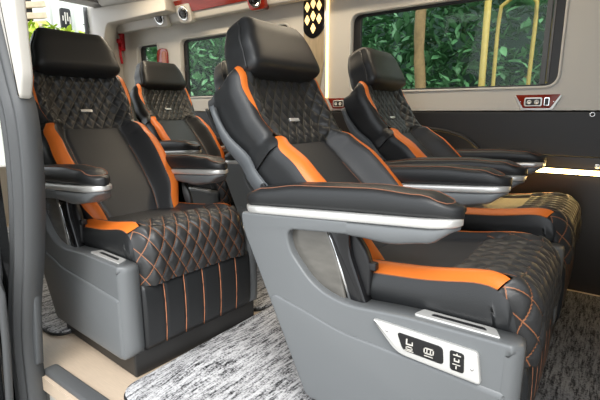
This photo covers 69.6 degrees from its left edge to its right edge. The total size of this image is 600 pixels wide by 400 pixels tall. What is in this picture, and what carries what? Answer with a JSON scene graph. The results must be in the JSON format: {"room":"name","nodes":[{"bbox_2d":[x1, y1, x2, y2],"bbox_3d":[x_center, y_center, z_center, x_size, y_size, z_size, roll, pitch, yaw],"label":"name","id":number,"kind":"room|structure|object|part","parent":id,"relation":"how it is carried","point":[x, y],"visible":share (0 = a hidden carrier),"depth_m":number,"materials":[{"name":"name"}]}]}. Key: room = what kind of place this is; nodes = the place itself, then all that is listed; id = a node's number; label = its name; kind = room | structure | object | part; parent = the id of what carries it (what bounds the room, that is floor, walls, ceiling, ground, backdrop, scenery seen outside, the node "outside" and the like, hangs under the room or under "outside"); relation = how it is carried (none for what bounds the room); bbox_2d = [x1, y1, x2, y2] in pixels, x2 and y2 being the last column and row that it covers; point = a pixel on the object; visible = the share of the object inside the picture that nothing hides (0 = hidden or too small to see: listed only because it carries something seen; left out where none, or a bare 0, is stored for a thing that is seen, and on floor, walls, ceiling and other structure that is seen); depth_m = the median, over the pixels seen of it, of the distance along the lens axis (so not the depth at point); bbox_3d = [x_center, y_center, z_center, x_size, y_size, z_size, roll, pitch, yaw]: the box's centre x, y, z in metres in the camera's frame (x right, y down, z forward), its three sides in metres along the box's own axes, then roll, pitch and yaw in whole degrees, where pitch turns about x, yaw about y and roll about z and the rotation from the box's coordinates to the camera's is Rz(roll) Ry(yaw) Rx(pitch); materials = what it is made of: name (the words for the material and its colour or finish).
{"room":"vehicle interior","nodes":[
{"label":"vehicle interior","id":0,"kind":"room"},
{"bbox_2d":[0,181,15,399],"bbox_3d":[-2.265,-0.382,2.377,2.910,2.500,0.080,8,14,35],"label":"wall","id":1,"kind":"structure","parent":0,"point":[4,240],"depth_m":1.71,"materials":[{"name":"black paint"}]},
{"bbox_2d":[0,253,13,399],"bbox_3d":[-1.597,-0.156,1.769,1.343,2.200,0.113,8,14,35],"label":"door","id":2,"kind":"structure","parent":1,"relation":"in","point":[6,393],"depth_m":1.57,"materials":[{"name":"black paint"}]},
{"bbox_3d":[-1.607,-0.155,1.766,1.330,2.200,0.090,8,14,35],"label":"panel","id":3,"kind":"part","parent":2,"relation":"part of","materials":[{"name":"black paint"}]},
{"bbox_2d":[0,0,32,98],"bbox_3d":[-0.888,-0.802,1.299,0.320,0.967,0.040,8,14,35],"label":"trim","id":4,"kind":"structure","parent":1,"relation":"attached to","point":[13,14],"depth_m":1.34,"materials":[{"name":"grey plastic"}]},
{"bbox_2d":[0,19,46,399],"bbox_3d":[-1.023,-0.141,1.518,0.345,2.350,0.084,8,14,35],"label":"door frame","id":5,"kind":"structure","parent":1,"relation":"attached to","point":[19,117],"depth_m":1.49,"materials":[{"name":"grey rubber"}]},
{"bbox_2d":[33,296,43,364],"bbox_3d":[-1.012,0.153,1.601,0.277,1.097,0.025,8,14,35],"label":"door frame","id":6,"kind":"structure","parent":1,"relation":"attached to","point":[37,311],"depth_m":1.67,"materials":[{"name":"grey plastic"}]},
{"bbox_2d":[0,6,123,223],"bbox_3d":[-2.713,-0.867,4.108,0.120,2.160,2.380,8,14,35],"label":"wall","id":7,"kind":"structure","parent":0,"point":[3,176],"depth_m":4.12,"materials":[{"name":"grey plastic"}]},
{"bbox_2d":[83,7,88,33],"bbox_3d":[-2.286,-1.268,4.751,0.041,1.590,0.041,-7,13,-31],"label":"seal","id":8,"kind":"object","parent":7,"relation":"attached to","point":[85,13],"visible":0.16,"depth_m":4.61,"materials":[{"name":"grey rubber"}]},
{"bbox_2d":[7,224,599,399],"bbox_3d":[-0.379,0.551,2.710,6.800,0.060,2.360,8,14,35],"label":"floor","id":9,"kind":"structure","parent":0,"point":[69,351],"depth_m":1.81,"materials":[{"name":"beige plastic"}]},
{"bbox_2d":[7,227,71,335],"bbox_3d":[-1.510,0.342,3.528,2.395,0.018,2.055,8,14,35],"label":"rug","id":10,"kind":"object","parent":9,"relation":"on","point":[53,325],"visible":0.02,"depth_m":2.19,"materials":[{"name":"grey carpet"}]},
{"bbox_2d":[130,61,242,224],"bbox_3d":[-0.850,-0.425,3.628,1.147,1.463,0.752,8,14,35],"label":"seat","id":11,"kind":"object","parent":10,"relation":"on","point":[165,106],"visible":0.44,"depth_m":3.68,"materials":[{"name":"black leather"}]},
{"bbox_3d":[-1.166,-0.859,3.773,0.240,0.302,0.487,14,17,34],"label":"quilted panel","id":12,"kind":"part","parent":11,"relation":"part of","materials":[{"name":"leather"}]},
{"bbox_3d":[-1.039,-0.374,3.385,0.749,0.074,0.122,8,14,35],"label":"armrest trim","id":13,"kind":"part","parent":11,"relation":"part of","materials":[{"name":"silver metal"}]},
{"bbox_2d":[156,116,220,156],"bbox_3d":[-0.938,-0.460,3.686,0.472,0.468,0.464,14,17,34],"label":"backrest cushion","id":14,"kind":"object","parent":11,"relation":"on","point":[189,128],"depth_m":3.81,"materials":[{"name":"black leather"}]},
{"bbox_3d":[-0.737,-0.074,3.209,0.225,0.022,0.046,8,14,35],"label":"slot plate","id":15,"kind":"part","parent":11,"relation":"part of","materials":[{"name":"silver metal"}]},
{"bbox_2d":[188,183,217,190],"bbox_3d":[-0.824,-0.106,3.304,0.564,0.206,0.012,8,14,35],"label":"cushion","id":16,"kind":"object","parent":11,"relation":"on","point":[213,186],"depth_m":3.19,"materials":[{"name":"black leather"}]},
{"bbox_2d":[44,364,108,399],"bbox_3d":[-0.463,0.995,1.290,1.600,0.396,0.285,8,14,35],"label":"step","id":17,"kind":"structure","parent":9,"relation":"attached to","point":[79,389],"depth_m":1.68,"materials":[{"name":"grey plastic"}]},
{"bbox_2d":[30,27,256,376],"bbox_3d":[-0.865,-0.123,2.174,1.161,1.474,0.752,9,15,38],"label":"seat","id":18,"kind":"object","parent":9,"relation":"on","point":[145,274],"visible":0.96,"depth_m":1.98,"materials":[{"name":"black leather"}]},
{"bbox_3d":[-1.148,0.081,2.023,0.296,0.274,0.030,9,15,38],"label":"panel","id":19,"kind":"part","parent":18,"relation":"part of","materials":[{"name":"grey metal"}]},
{"bbox_3d":[-1.061,-0.068,1.938,0.749,0.074,0.122,9,15,38],"label":"armrest trim","id":20,"kind":"part","parent":18,"relation":"part of","materials":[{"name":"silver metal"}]},
{"bbox_3d":[-0.912,-0.022,1.824,0.353,0.074,0.116,9,15,38],"label":"armrest","id":21,"kind":"part","parent":18,"relation":"part of","materials":[{"name":"grey plastic"}]},
{"bbox_3d":[-1.170,-0.547,2.340,0.240,0.302,0.487,14,18,37],"label":"quilted panel","id":22,"kind":"part","parent":18,"relation":"part of","materials":[{"name":"leather"}]},
{"bbox_3d":[-0.771,0.236,1.747,0.225,0.022,0.046,9,15,38],"label":"slot plate","id":23,"kind":"part","parent":18,"relation":"part of","materials":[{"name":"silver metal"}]},
{"bbox_2d":[83,227,136,263],"bbox_3d":[-0.853,0.203,1.846,0.564,0.206,0.012,9,15,38],"label":"cushion","id":24,"kind":"object","parent":18,"relation":"on","point":[112,241],"depth_m":1.76,"materials":[{"name":"black leather"}]},
{"bbox_2d":[54,121,172,219],"bbox_3d":[-0.946,-0.150,2.236,0.472,0.468,0.464,14,18,37],"label":"backrest cushion","id":25,"kind":"object","parent":18,"relation":"on","point":[141,177],"depth_m":2.29,"materials":[{"name":"grey leather"}]},
{"bbox_2d":[93,203,204,221],"bbox_3d":[-0.749,0.060,2.116,0.361,0.051,0.464,9,15,38],"label":"seat cushion","id":26,"kind":"object","parent":18,"relation":"on","point":[108,212],"depth_m":2.14,"materials":[{"name":"grey leather"}]},
{"bbox_3d":[-0.451,0.427,1.945,0.064,0.272,0.586,9,15,38],"label":"panel","id":27,"kind":"part","parent":18,"relation":"part of","materials":[{"name":"black leather"}]},
{"bbox_3d":[-0.669,-0.165,2.414,0.749,0.074,0.122,9,15,38],"label":"armrest trim","id":28,"kind":"part","parent":18,"relation":"part of","materials":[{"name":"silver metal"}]},
{"bbox_3d":[-0.520,-0.119,2.300,0.353,0.074,0.116,9,15,38],"label":"armrest","id":29,"kind":"part","parent":18,"relation":"part of","materials":[{"name":"grey plastic"}]},
{"bbox_2d":[124,305,311,399],"bbox_3d":[0.330,0.600,2.178,1.003,0.052,2.125,8,14,35],"label":"rug","id":30,"kind":"object","parent":9,"relation":"on","point":[252,359],"visible":0.2,"depth_m":1.73,"materials":[{"name":"grey carpet"}]},
{"bbox_2d":[209,16,561,399],"bbox_3d":[0.282,0.018,1.615,1.216,1.396,0.763,8,14,35],"label":"seat","id":31,"kind":"object","parent":30,"relation":"on","point":[375,288],"visible":1,"depth_m":1.36,"materials":[{"name":"black leather"}]},
{"bbox_3d":[-0.040,-0.391,1.777,0.240,0.302,0.487,8,14,35],"label":"quilted panel","id":32,"kind":"part","parent":31,"relation":"part of","materials":[{"name":"leather"}]},
{"bbox_3d":[0.034,0.189,1.431,0.296,0.274,0.030,8,14,35],"label":"panel","id":33,"kind":"part","parent":31,"relation":"part of","materials":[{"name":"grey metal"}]},
{"bbox_2d":[285,131,397,259],"bbox_3d":[0.213,-0.015,1.666,0.472,0.468,0.464,8,14,35],"label":"backrest cushion","id":34,"kind":"object","parent":31,"relation":"on","point":[337,156],"depth_m":1.81,"materials":[{"name":"grey leather"}]},
{"bbox_3d":[0.124,0.040,1.350,0.749,0.074,0.122,8,14,35],"label":"armrest trim","id":35,"kind":"part","parent":31,"relation":"part of","materials":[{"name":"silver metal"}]},
{"bbox_3d":[0.280,0.083,1.244,0.353,0.074,0.116,8,14,35],"label":"armrest","id":36,"kind":"part","parent":31,"relation":"part of","materials":[{"name":"grey plastic"}]},
{"bbox_2d":[398,333,442,363],"bbox_3d":[0.330,0.405,1.185,0.130,0.053,0.010,8,14,35],"label":"switch plate","id":37,"kind":"object","parent":31,"relation":"attached to","point":[426,348],"depth_m":1.18,"materials":[{"name":"black plastic"}]},
{"bbox_3d":[0.342,0.409,1.189,0.304,0.094,0.023,8,14,35],"label":"control panel","id":38,"kind":"part","parent":31,"relation":"part of","materials":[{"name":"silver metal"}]},
{"bbox_2d":[376,231,487,266],"bbox_3d":[0.428,0.164,1.544,0.361,0.051,0.464,8,14,35],"label":"seat cushion","id":39,"kind":"object","parent":31,"relation":"on","point":[456,248],"depth_m":1.49,"materials":[{"name":"grey leather"}]},
{"bbox_2d":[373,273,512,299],"bbox_3d":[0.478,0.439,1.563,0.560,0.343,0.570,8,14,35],"label":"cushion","id":40,"kind":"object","parent":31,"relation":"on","point":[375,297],"depth_m":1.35,"materials":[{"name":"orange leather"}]},
{"bbox_2d":[371,273,516,333],"bbox_3d":[0.340,0.308,1.269,0.564,0.206,0.012,8,14,35],"label":"cushion","id":41,"kind":"object","parent":31,"relation":"on","point":[468,301],"depth_m":1.20,"materials":[{"name":"black leather"}]},
{"bbox_3d":[0.490,-0.061,1.845,0.749,0.074,0.122,8,14,35],"label":"armrest trim","id":42,"kind":"part","parent":31,"relation":"part of","materials":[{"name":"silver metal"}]},
{"bbox_2d":[450,350,463,372],"bbox_3d":[0.411,0.421,1.129,0.039,0.056,0.010,8,14,35],"label":"switch plate","id":43,"kind":"object","parent":31,"relation":"attached to","point":[456,356],"depth_m":1.12,"materials":[{"name":"black plastic"}]},
{"bbox_3d":[0.426,0.340,1.174,0.225,0.022,0.046,8,14,35],"label":"slot plate","id":44,"kind":"part","parent":31,"relation":"part of","materials":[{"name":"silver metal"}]},
{"bbox_3d":[0.646,-0.018,1.739,0.353,0.074,0.116,8,14,35],"label":"armrest","id":45,"kind":"part","parent":31,"relation":"part of","materials":[{"name":"grey plastic"}]},
{"bbox_3d":[0.739,0.528,1.389,0.064,0.272,0.586,8,14,35],"label":"panel","id":46,"kind":"part","parent":31,"relation":"part of","materials":[{"name":"black leather"}]},
{"bbox_2d":[253,265,271,310],"bbox_3d":[-0.076,0.455,2.970,0.605,0.018,1.295,8,14,35],"label":"rug","id":47,"kind":"object","parent":9,"relation":"on","point":[263,301],"visible":0.02,"depth_m":2.45,"materials":[{"name":"grey carpet"}]},
{"bbox_2d":[205,60,256,223],"bbox_3d":[-0.037,-0.268,3.022,1.216,1.396,0.752,8,14,35],"label":"seat","id":48,"kind":"object","parent":47,"relation":"on","point":[239,186],"visible":0.02,"depth_m":2.89,"materials":[{"name":"grey plastic"}]},
{"bbox_3d":[-0.198,-0.246,2.752,0.749,0.074,0.122,8,14,35],"label":"armrest trim","id":49,"kind":"part","parent":48,"relation":"part of","materials":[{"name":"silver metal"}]},
{"bbox_2d":[509,155,599,294],"bbox_3d":[0.364,-0.040,3.463,6.600,0.797,0.062,8,14,35],"label":"wall panel","id":50,"kind":"object","parent":9,"relation":"on","point":[585,276],"depth_m":2.52,"materials":[{"name":"black"}]},
{"bbox_2d":[536,167,599,176],"bbox_3d":[1.434,-0.183,2.594,3.700,0.036,0.026,8,14,35],"label":"light strip","id":51,"kind":"object","parent":50,"relation":"attached to","point":[568,171],"visible":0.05,"depth_m":2.49,"materials":[{"name":"white plastic"}]},
{"bbox_2d":[535,290,599,399],"bbox_3d":[1.283,0.756,1.493,1.375,0.018,2.105,8,14,35],"label":"rug","id":52,"kind":"object","parent":9,"relation":"on","point":[571,371],"visible":0.35,"depth_m":1.87,"materials":[{"name":"grey carpet"}]},
{"bbox_2d":[341,47,581,337],"bbox_3d":[0.854,-0.139,2.389,1.216,1.396,0.752,8,14,35],"label":"seat","id":53,"kind":"object","parent":52,"relation":"on","point":[390,128],"visible":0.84,"depth_m":2.32,"materials":[{"name":"black leather"}]},
{"bbox_3d":[0.528,-0.548,2.547,0.240,0.302,0.487,8,14,35],"label":"quilted panel","id":54,"kind":"part","parent":53,"relation":"part of","materials":[{"name":"leather"}]},
{"bbox_2d":[391,126,458,156],"bbox_3d":[0.782,-0.171,2.436,0.472,0.468,0.464,8,14,35],"label":"backrest cushion","id":55,"kind":"object","parent":53,"relation":"on","point":[430,144],"depth_m":2.62,"materials":[{"name":"grey leather"}]},
{"bbox_2d":[466,194,529,208],"bbox_3d":[0.997,0.008,2.314,0.361,0.051,0.464,8,14,35],"label":"seat cushion","id":56,"kind":"object","parent":53,"relation":"on","point":[510,201],"depth_m":2.26,"materials":[{"name":"grey leather"}]},
{"bbox_2d":[461,215,557,242],"bbox_3d":[0.908,0.151,2.039,0.564,0.206,0.012,8,14,35],"label":"cushion","id":57,"kind":"object","parent":53,"relation":"on","point":[537,225],"depth_m":1.97,"materials":[{"name":"black leather"}]},
{"bbox_3d":[0.693,-0.117,2.120,0.749,0.074,0.122,8,14,35],"label":"armrest trim","id":58,"kind":"part","parent":53,"relation":"part of","materials":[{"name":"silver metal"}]},
{"bbox_3d":[0.849,-0.073,2.014,0.353,0.074,0.116,8,14,35],"label":"armrest","id":59,"kind":"part","parent":53,"relation":"part of","materials":[{"name":"grey plastic"}]},
{"bbox_3d":[1.059,-0.218,2.615,0.749,0.074,0.122,8,14,35],"label":"armrest trim","id":60,"kind":"part","parent":53,"relation":"part of","materials":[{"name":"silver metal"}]},
{"bbox_3d":[1.214,-0.174,2.509,0.353,0.074,0.116,8,14,35],"label":"armrest","id":61,"kind":"part","parent":53,"relation":"part of","materials":[{"name":"grey plastic"}]},
{"bbox_3d":[1.307,0.371,2.159,0.064,0.272,0.586,8,14,35],"label":"panel","id":62,"kind":"part","parent":53,"relation":"part of","materials":[{"name":"black leather"}]},
{"bbox_2d":[122,0,599,111],"bbox_3d":[0.376,-1.207,3.243,6.600,1.068,0.086,8,14,35],"label":"wall","id":63,"kind":"structure","parent":0,"point":[578,84],"depth_m":2.96,"materials":[{"name":"grey plastic"}]},
{"bbox_2d":[116,33,124,63],"bbox_3d":[-1.994,-1.682,4.813,0.105,0.322,0.066,8,14,35],"label":"hammer","id":64,"kind":"object","parent":63,"relation":"attached to","point":[121,39],"visible":1,"depth_m":4.78,"materials":[{"name":"red plastic"}]},
{"bbox_3d":[-1.994,-1.630,4.803,0.047,0.223,0.032,8,14,35],"label":"handle","id":65,"kind":"part","parent":64,"relation":"part of","materials":[{"name":"red plastic"}]},
{"bbox_2d":[136,42,158,63],"bbox_3d":[-1.600,-1.379,4.651,0.384,0.580,0.075,8,14,35],"label":"window","id":66,"kind":"structure","parent":63,"relation":"in","point":[141,48],"depth_m":4.69,"materials":[{"name":"grey plastic"}]},
{"bbox_3d":[-1.586,-1.383,4.670,0.356,0.552,0.028,8,14,35],"label":"frame","id":67,"kind":"part","parent":66,"relation":"part of","materials":[{"name":"black plastic"}]},
{"bbox_2d":[157,48,168,62],"bbox_3d":[-1.416,-1.339,4.475,0.170,0.440,0.032,8,14,35],"label":"wall sconce","id":68,"kind":"object","parent":63,"relation":"attached to","point":[162,54],"visible":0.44,"depth_m":4.42,"materials":[{"name":"red"}]},
{"bbox_2d":[179,23,289,97],"bbox_3d":[-0.618,-1.237,3.955,1.389,0.580,0.075,8,14,35],"label":"window","id":69,"kind":"structure","parent":63,"relation":"in","point":[184,42],"depth_m":4.29,"materials":[{"name":"grey plastic"}]},
{"bbox_2d":[303,0,324,86],"bbox_3d":[0.107,-1.208,3.377,0.196,0.681,0.034,8,14,35],"label":"pillar","id":70,"kind":"structure","parent":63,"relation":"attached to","point":[313,10],"depth_m":3.35,"materials":[{"name":"beige plastic"}]},
{"bbox_3d":[0.112,-1.096,3.407,0.196,0.450,0.018,8,14,35],"label":"wood panel","id":71,"kind":"part","parent":70,"relation":"part of","materials":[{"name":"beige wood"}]},
{"bbox_2d":[324,0,328,97],"bbox_3d":[0.204,-1.195,3.313,0.032,0.800,0.026,8,14,35],"label":"light strip","id":72,"kind":"object","parent":63,"relation":"attached to","point":[326,7],"visible":0.85,"depth_m":3.31,"materials":[{"name":"white plastic"}]},
{"bbox_2d":[326,0,328,97],"bbox_3d":[0.212,-1.194,3.311,0.016,0.800,0.022,8,14,35],"label":"diffuser","id":73,"kind":"object","parent":72,"relation":"attached to","point":[327,1],"depth_m":3.30,"materials":[{"name":"white plastic"}]},
{"bbox_2d":[327,98,343,109],"bbox_3d":[0.314,-0.737,3.321,0.251,0.092,0.026,8,14,35],"label":"panel","id":74,"kind":"object","parent":63,"relation":"attached to","point":[335,103],"visible":0.56,"depth_m":3.34,"materials":[{"name":"red plastic"}]},
{"bbox_3d":[0.295,-0.743,3.328,0.096,0.052,0.008,8,14,35],"label":"socket frame","id":75,"kind":"part","parent":74,"relation":"part of","materials":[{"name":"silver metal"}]},
{"bbox_2d":[195,112,599,157],"bbox_3d":[0.361,-0.556,3.355,6.600,0.252,0.070,8,14,35],"label":"wall panel","id":76,"kind":"object","parent":63,"relation":"attached to","point":[576,134],"visible":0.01,"depth_m":2.62,"materials":[{"name":"black plastic"}]},
{"bbox_2d":[425,126,481,148],"bbox_3d":[1.012,-0.399,2.851,0.409,0.166,0.056,8,14,35],"label":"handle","id":77,"kind":"object","parent":76,"relation":"attached to","point":[466,138],"visible":0.81,"depth_m":2.81,"materials":[{"name":"black plastic"}]},
{"bbox_2d":[348,0,569,92],"bbox_3d":[0.945,-1.012,2.846,1.391,0.580,0.075,8,14,35],"label":"window","id":78,"kind":"structure","parent":63,"relation":"in","point":[558,23],"depth_m":2.56,"materials":[{"name":"clear glass"}]},
{"bbox_2d":[546,0,556,81],"bbox_3d":[1.474,-0.942,2.493,0.048,0.500,0.014,8,14,35],"label":"curtain","id":79,"kind":"object","parent":78,"relation":"hanging from","point":[551,69],"depth_m":2.50,"materials":[{"name":"grey fabric"}]},
{"bbox_2d":[514,94,561,110],"bbox_3d":[1.400,-0.575,2.552,0.251,0.092,0.026,8,14,35],"label":"panel","id":80,"kind":"object","parent":63,"relation":"attached to","point":[544,102],"visible":1,"depth_m":2.54,"materials":[{"name":"red plastic"}]},
{"bbox_3d":[1.381,-0.581,2.559,0.096,0.052,0.008,8,14,35],"label":"socket frame","id":81,"kind":"part","parent":80,"relation":"part of","materials":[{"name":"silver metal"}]},
{"bbox_2d":[543,97,549,105],"bbox_3d":[1.438,-0.574,2.518,0.030,0.050,0.008,8,14,35],"label":"switch","id":82,"kind":"object","parent":80,"relation":"attached to","point":[546,100],"depth_m":2.51,"materials":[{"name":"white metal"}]},
{"bbox_3d":[-0.162,-1.596,2.075,6.220,0.080,2.380,8,14,35],"label":"ceiling","id":83,"kind":"structure","parent":0,"visible":0},
{"bbox_2d":[59,0,100,7],"bbox_3d":[-2.592,-1.897,3.809,0.220,0.040,2.380,8,14,35],"label":"ceiling panel","id":84,"kind":"object","parent":83,"relation":"attached to","point":[91,3],"depth_m":4.34,"materials":[{"name":"grey plastic"}]},
{"bbox_2d":[91,0,175,52],"bbox_3d":[-1.644,-1.668,4.226,1.210,0.515,0.120,8,14,35],"label":"beam","id":85,"kind":"structure","parent":84,"relation":"attached to","point":[105,20],"depth_m":4.20,"materials":[{"name":"grey plastic"}]},
{"bbox_2d":[97,0,305,32],"bbox_3d":[0.487,-1.556,2.807,6.000,0.289,0.370,8,14,35],"label":"duct","id":86,"kind":"object","parent":83,"relation":"attached to","point":[238,7],"visible":0.51,"depth_m":3.87,"materials":[{"name":"grey plastic"}]},
{"bbox_2d":[154,0,268,27],"bbox_3d":[0.323,-1.511,2.916,4.380,0.208,0.134,8,14,35],"label":"spotlight","id":87,"kind":"object","parent":86,"relation":"attached to","point":[184,8],"visible":0.88,"depth_m":3.79,"materials":[{"name":"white plastic"}]},
{"label":"outside","id":88,"kind":"structure","parent":0,"visible":0},
{"bbox_3d":[-2.067,0.836,4.217,24.000,0.100,20.000,8,14,35],"label":"ground","id":89,"kind":"structure","parent":88,"visible":0},
{"bbox_2d":[25,0,34,88],"bbox_3d":[-5.146,-1.807,7.528,0.090,3.760,1.200,8,14,35],"label":"rack","id":90,"kind":"object","parent":89,"relation":"on","point":[28,10],"visible":0.02,"depth_m":7.64,"materials":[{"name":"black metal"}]},
{"bbox_2d":[26,1,45,8],"bbox_3d":[-5.031,-3.234,7.216,0.120,0.436,1.480,8,14,35],"label":"board","id":91,"kind":"object","parent":90,"relation":"on","point":[29,4],"visible":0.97,"depth_m":7.60,"materials":[{"name":"beige wood"}]},
{"bbox_2d":[27,12,47,18],"bbox_3d":[-5.031,-3.072,7.249,0.120,0.389,1.488,8,14,35],"label":"board","id":92,"kind":"object","parent":90,"relation":"on","point":[31,15],"visible":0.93,"depth_m":7.64,"materials":[{"name":"beige wood"}]},
{"bbox_2d":[31,20,45,26],"bbox_3d":[-5.031,-2.910,7.282,0.120,0.447,1.478,8,14,35],"label":"board","id":93,"kind":"object","parent":90,"relation":"on","point":[39,24],"visible":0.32,"depth_m":7.69,"materials":[{"name":"beige wood"}]},
{"bbox_2d":[28,20,83,38],"bbox_3d":[-3.990,-1.407,7.332,0.720,3.057,1.744,8,14,35],"label":"plant","id":94,"kind":"object","parent":89,"relation":"on","point":[46,24],"visible":0.06,"depth_m":6.87,"materials":[{"name":"green plant"}]},
{"bbox_2d":[0,0,148,165],"bbox_3d":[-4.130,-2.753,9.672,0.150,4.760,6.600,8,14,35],"label":"shed","id":95,"kind":"object","parent":89,"relation":"on","point":[52,7],"visible":0.02,"depth_m":8.50,"materials":[{"name":"white"}]},
{"bbox_2d":[59,8,71,30],"bbox_3d":[-4.647,-3.562,8.579,0.060,0.460,0.200,8,14,35],"label":"wall vent","id":96,"kind":"object","parent":95,"relation":"attached to","point":[65,15],"visible":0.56,"depth_m":8.54,"materials":[{"name":"black plastic"}]},
{"bbox_2d":[62,12,70,23],"bbox_3d":[-4.627,-3.599,8.560,0.015,0.220,0.155,8,14,35],"label":"vent grille","id":97,"kind":"object","parent":96,"relation":"attached to","point":[66,16],"depth_m":8.56,"materials":[{"name":"grey plastic"}]},
{"bbox_2d":[83,24,156,60],"bbox_3d":[-3.615,-1.779,8.992,1.622,4.289,1.303,8,14,35],"label":"shrub","id":98,"kind":"object","parent":89,"relation":"on","point":[149,51],"visible":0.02,"depth_m":8.58,"materials":[{"name":"green plant"}]},
{"bbox_2d":[146,37,225,95],"bbox_3d":[-1.658,-1.574,7.958,2.954,4.300,1.286,8,14,35],"label":"shrub","id":99,"kind":"object","parent":89,"relation":"on","point":[195,46],"visible":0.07,"depth_m":7.32,"materials":[{"name":"green plant"}]},
{"bbox_2d":[151,0,546,94],"bbox_3d":[0.674,-1.810,7.543,16.000,3.760,0.150,8,14,35],"label":"foliage","id":100,"kind":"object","parent":89,"relation":"on","point":[517,44],"depth_m":6.01,"materials":[{"name":"green plant"}]},
{"bbox_2d":[362,13,401,66],"bbox_3d":[0.407,-1.224,6.509,2.238,4.019,1.250,8,14,35],"label":"shrub","id":101,"kind":"object","parent":89,"relation":"on","point":[371,41],"visible":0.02,"depth_m":5.76,"materials":[{"name":"green plant"}]},
{"bbox_2d":[414,9,426,87],"bbox_3d":[1.236,-1.408,4.412,1.807,4.227,0.759,8,14,35],"label":"tree","id":102,"kind":"object","parent":89,"relation":"on","point":[420,15],"visible":0.23,"depth_m":4.36,"materials":[{"name":"brown plant"}]},
{"bbox_2d":[388,0,554,88],"bbox_3d":[2.498,-1.044,4.862,3.136,4.108,1.286,8,14,35],"label":"shrub","id":103,"kind":"object","parent":89,"relation":"on","point":[461,14],"visible":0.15,"depth_m":4.99,"materials":[{"name":"green plant"}]},
{"bbox_2d":[478,0,552,85],"bbox_3d":[2.041,-0.719,4.084,0.749,3.000,0.065,9,15,37],"label":"trellis","id":104,"kind":"object","parent":89,"relation":"on","point":[487,6],"visible":0.18,"depth_m":4.06,"materials":[{"name":"yellow wood"}]},
{"bbox_3d":[1.772,-0.761,4.293,0.059,3.000,0.059,3,12,13],"label":"post","id":105,"kind":"part","parent":104,"relation":"part of","materials":[{"name":"yellow wood"}]}
]}

